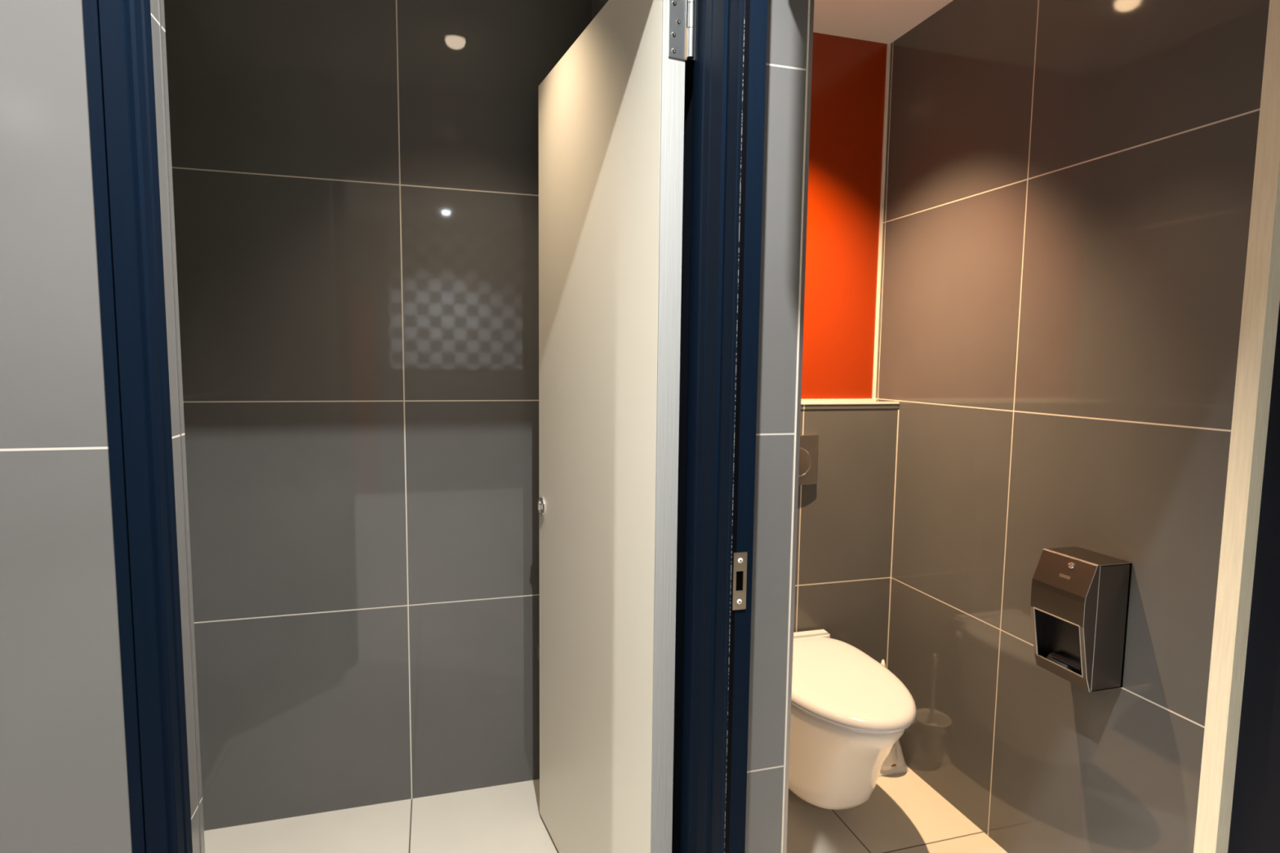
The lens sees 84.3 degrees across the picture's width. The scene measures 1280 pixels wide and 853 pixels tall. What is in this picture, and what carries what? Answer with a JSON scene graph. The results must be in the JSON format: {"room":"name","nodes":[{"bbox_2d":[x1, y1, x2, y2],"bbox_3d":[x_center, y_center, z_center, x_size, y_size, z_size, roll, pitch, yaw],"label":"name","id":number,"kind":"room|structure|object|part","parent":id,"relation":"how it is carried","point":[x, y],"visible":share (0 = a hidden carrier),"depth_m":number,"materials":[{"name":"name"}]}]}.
{"room":"public restroom","nodes":[
{"label":"public restroom","id":0,"kind":"room"},
{"bbox_2d":[0,0,132,852],"bbox_3d":[-1.965,-0.099,0.510,2.716,2.700,0.076,-1,6,-16],"label":"wall","id":1,"kind":"structure","parent":0,"point":[64,778],"depth_m":0.85,"materials":[{"name":"grey tile"}]},
{"bbox_2d":[150,0,204,852],"bbox_3d":[-1.994,-0.110,0.628,2.726,2.700,0.168,-1,6,-16],"label":"wall","id":2,"kind":"structure","parent":0,"point":[154,4],"depth_m":1.07,"materials":[{"name":"grey tile"}]},
{"bbox_2d":[82,0,192,852],"bbox_3d":[-0.640,0.080,0.919,0.050,2.300,0.087,-1,6,-16],"label":"trim","id":3,"kind":"structure","parent":2,"relation":"attached to","point":[117,33],"depth_m":0.88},
{"bbox_2d":[158,0,201,852],"bbox_3d":[-0.706,0.113,1.093,0.002,2.200,0.002,-1,6,-16],"label":"trim","id":4,"kind":"structure","parent":2,"relation":"attached to","point":[158,0],"depth_m":1.08,"materials":[{"name":"grey metal"}]},
{"bbox_2d":[164,0,887,831],"bbox_3d":[-0.259,-0.138,2.224,2.450,2.500,0.179,-1,6,-16],"label":"wall","id":5,"kind":"structure","parent":0,"point":[356,182],"depth_m":2.00,"materials":[{"name":"grey tile"}]},
{"bbox_2d":[800,399,876,401],"bbox_3d":[0.400,-0.086,2.343,0.878,0.008,0.013,-1,6,-16],"label":"trim","id":6,"kind":"structure","parent":5,"relation":"attached to","point":[802,400],"depth_m":2.41,"materials":[{"name":"beige"}]},
{"bbox_2d":[871,43,890,399],"bbox_3d":[0.824,-0.682,2.413,0.011,1.195,0.007,-1,6,-16],"label":"trim","id":7,"kind":"structure","parent":5,"relation":"attached to","point":[888,46],"depth_m":2.41,"materials":[{"name":"beige"}]},
{"bbox_2d":[204,767,1007,852],"bbox_3d":[0.082,1.398,-0.207,6.200,0.100,5.500,-1,6,-16],"label":"floor","id":8,"kind":"structure","parent":0,"point":[903,814],"depth_m":2.00,"materials":[{"name":"beige tile"}]},
{"bbox_2d":[878,659,908,777],"bbox_3d":[0.798,0.937,2.308,0.154,0.369,0.148,-1,6,-16],"label":"toilet brush","id":9,"kind":"object","parent":8,"relation":"on","point":[895,763],"visible":0.12,"depth_m":2.28,"materials":[{"name":"white plastic"}]},
{"bbox_3d":[0.788,0.908,2.294,0.026,0.309,0.016,4,6,29],"label":"handle","id":10,"kind":"part","parent":9,"relation":"part of","materials":[{"name":"white plastic"}]},
{"bbox_2d":[880,742,897,770],"bbox_3d":[0.791,1.039,2.302,0.122,0.143,0.122,-1,6,-16],"label":"cup","id":11,"kind":"object","parent":9,"relation":"attached to","point":[890,763],"depth_m":2.27,"materials":[{"name":"white plastic"}]},
{"bbox_2d":[591,0,808,852],"bbox_3d":[0.036,-0.192,1.763,0.140,2.700,1.216,-1,6,-16],"label":"wall","id":12,"kind":"structure","parent":0,"point":[787,20],"depth_m":1.20,"materials":[{"name":"grey tile"}]},
{"bbox_2d":[537,0,696,852],"bbox_3d":[-0.100,0.145,1.624,0.065,2.028,0.758,-2,6,-25],"label":"door","id":13,"kind":"structure","parent":12,"relation":"in","point":[611,108],"depth_m":1.46,"materials":[{"name":"beige laminate"}]},
{"bbox_3d":[0.091,-0.709,1.226,0.013,0.139,0.003,-2,6,-24],"label":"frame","id":14,"kind":"part","parent":13,"relation":"part of","materials":[{"name":"silver metal"}]},
{"bbox_2d":[671,0,693,852],"bbox_3d":[0.069,0.093,1.399,0.008,2.200,0.182,-1,6,-16],"label":"trim","id":15,"kind":"structure","parent":12,"relation":"attached to","point":[689,64],"depth_m":1.34,"materials":[{"name":"black"}]},
{"bbox_2d":[680,0,768,852],"bbox_3d":[0.134,0.062,1.209,0.037,2.300,0.212,-1,6,-16],"label":"trim","id":16,"kind":"structure","parent":12,"relation":"attached to","point":[729,82],"depth_m":1.15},
{"bbox_2d":[732,551,746,610],"bbox_3d":[0.159,0.245,1.121,0.023,0.093,0.003,-1,6,-16],"label":"strike plate","id":17,"kind":"object","parent":12,"relation":"attached to","point":[740,559],"visible":1,"depth_m":1.12,"materials":[{"name":"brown metal"}]},
{"bbox_2d":[781,0,813,852],"bbox_3d":[0.266,0.111,1.238,0.007,2.200,0.032,-1,6,-16],"label":"trim","id":18,"kind":"structure","parent":12,"relation":"attached to","point":[811,2],"depth_m":1.21,"materials":[{"name":"grey metal"}]},
{"bbox_2d":[793,408,898,667],"bbox_3d":[0.389,0.518,2.411,0.880,1.175,0.285,-1,6,-16],"label":"wall","id":19,"kind":"structure","parent":0,"point":[845,523],"depth_m":2.33,"materials":[{"name":"grey tile"}]},
{"bbox_2d":[798,434,818,484],"bbox_3d":[0.502,0.107,2.245,0.140,0.162,0.020,-1,6,-16],"label":"flush plate","id":20,"kind":"object","parent":19,"relation":"attached to","point":[808,451],"visible":0.46,"depth_m":2.25,"materials":[{"name":"grey metal"}]},
{"bbox_2d":[800,400,899,408],"bbox_3d":[0.416,-0.069,2.283,0.878,0.017,0.138,-1,6,-16],"label":"trim","id":21,"kind":"structure","parent":19,"relation":"on","point":[808,406],"depth_m":2.29,"materials":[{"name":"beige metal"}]},
{"bbox_2d":[788,629,916,809],"bbox_3d":[0.544,0.877,2.035,0.379,0.366,0.584,-1,6,-16],"label":"toilet","id":22,"kind":"object","parent":19,"relation":"attached to","point":[849,711],"visible":0.69,"depth_m":1.89,"materials":[{"name":"white ceramic"}]},
{"bbox_3d":[0.550,0.738,2.006,0.356,0.010,0.519,-1,6,-16],"label":"seat","id":23,"kind":"part","parent":22,"relation":"part of","materials":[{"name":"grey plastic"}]},
{"bbox_3d":[0.539,0.899,2.052,0.352,0.319,0.554,-1,6,-16],"label":"bowl","id":24,"kind":"part","parent":22,"relation":"part of","materials":[{"name":"white ceramic"}]},
{"bbox_3d":[0.549,0.716,2.007,0.379,0.034,0.556,-1,6,-16],"label":"lid","id":25,"kind":"part","parent":22,"relation":"part of","materials":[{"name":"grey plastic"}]},
{"bbox_2d":[813,0,953,44],"bbox_3d":[-0.131,-1.280,1.722,2.450,0.100,1.200,-1,6,-16],"label":"ceiling","id":26,"kind":"structure","parent":0,"point":[882,21],"depth_m":2.18,"materials":[{"name":"white paint"}]},
{"bbox_2d":[875,0,1269,852],"bbox_3d":[1.025,-0.200,1.978,0.120,2.700,1.355,-1,6,-16],"label":"wall","id":27,"kind":"structure","parent":0,"point":[1068,184],"depth_m":1.74,"materials":[{"name":"grey tile"}]},
{"bbox_2d":[886,409,898,668],"bbox_3d":[0.851,0.527,2.397,0.004,1.170,0.004,-1,6,-16],"label":"trim","id":28,"kind":"structure","parent":27,"relation":"attached to","point":[898,410],"depth_m":2.38,"materials":[{"name":"beige"}]},
{"bbox_2d":[1030,546,1132,692],"bbox_3d":[1.007,0.439,1.629,0.127,0.289,0.144,-1,6,-16],"label":"dispenser","id":29,"kind":"object","parent":27,"relation":"attached to","point":[1080,597],"visible":1,"depth_m":1.58,"materials":[{"name":"grey metal"}]},
{"bbox_2d":[1193,0,1279,852],"bbox_3d":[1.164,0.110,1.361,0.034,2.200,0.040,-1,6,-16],"label":"door","id":30,"kind":"structure","parent":27,"relation":"attached to","point":[1261,292],"depth_m":1.35,"materials":[{"name":"white wood"}]},
{"bbox_3d":[1.963,-0.160,1.658,1.500,2.700,0.300,-1,6,-16],"label":"wall","id":31,"kind":"structure","parent":0,"visible":0},
{"bbox_2d":[1227,302,1279,852],"bbox_3d":[1.254,0.039,1.265,0.087,2.360,0.180,-1,6,-16],"label":"trim","id":32,"kind":"structure","parent":31,"relation":"attached to","point":[1255,824],"depth_m":1.35,"materials":[{"name":"black"}]}
]}

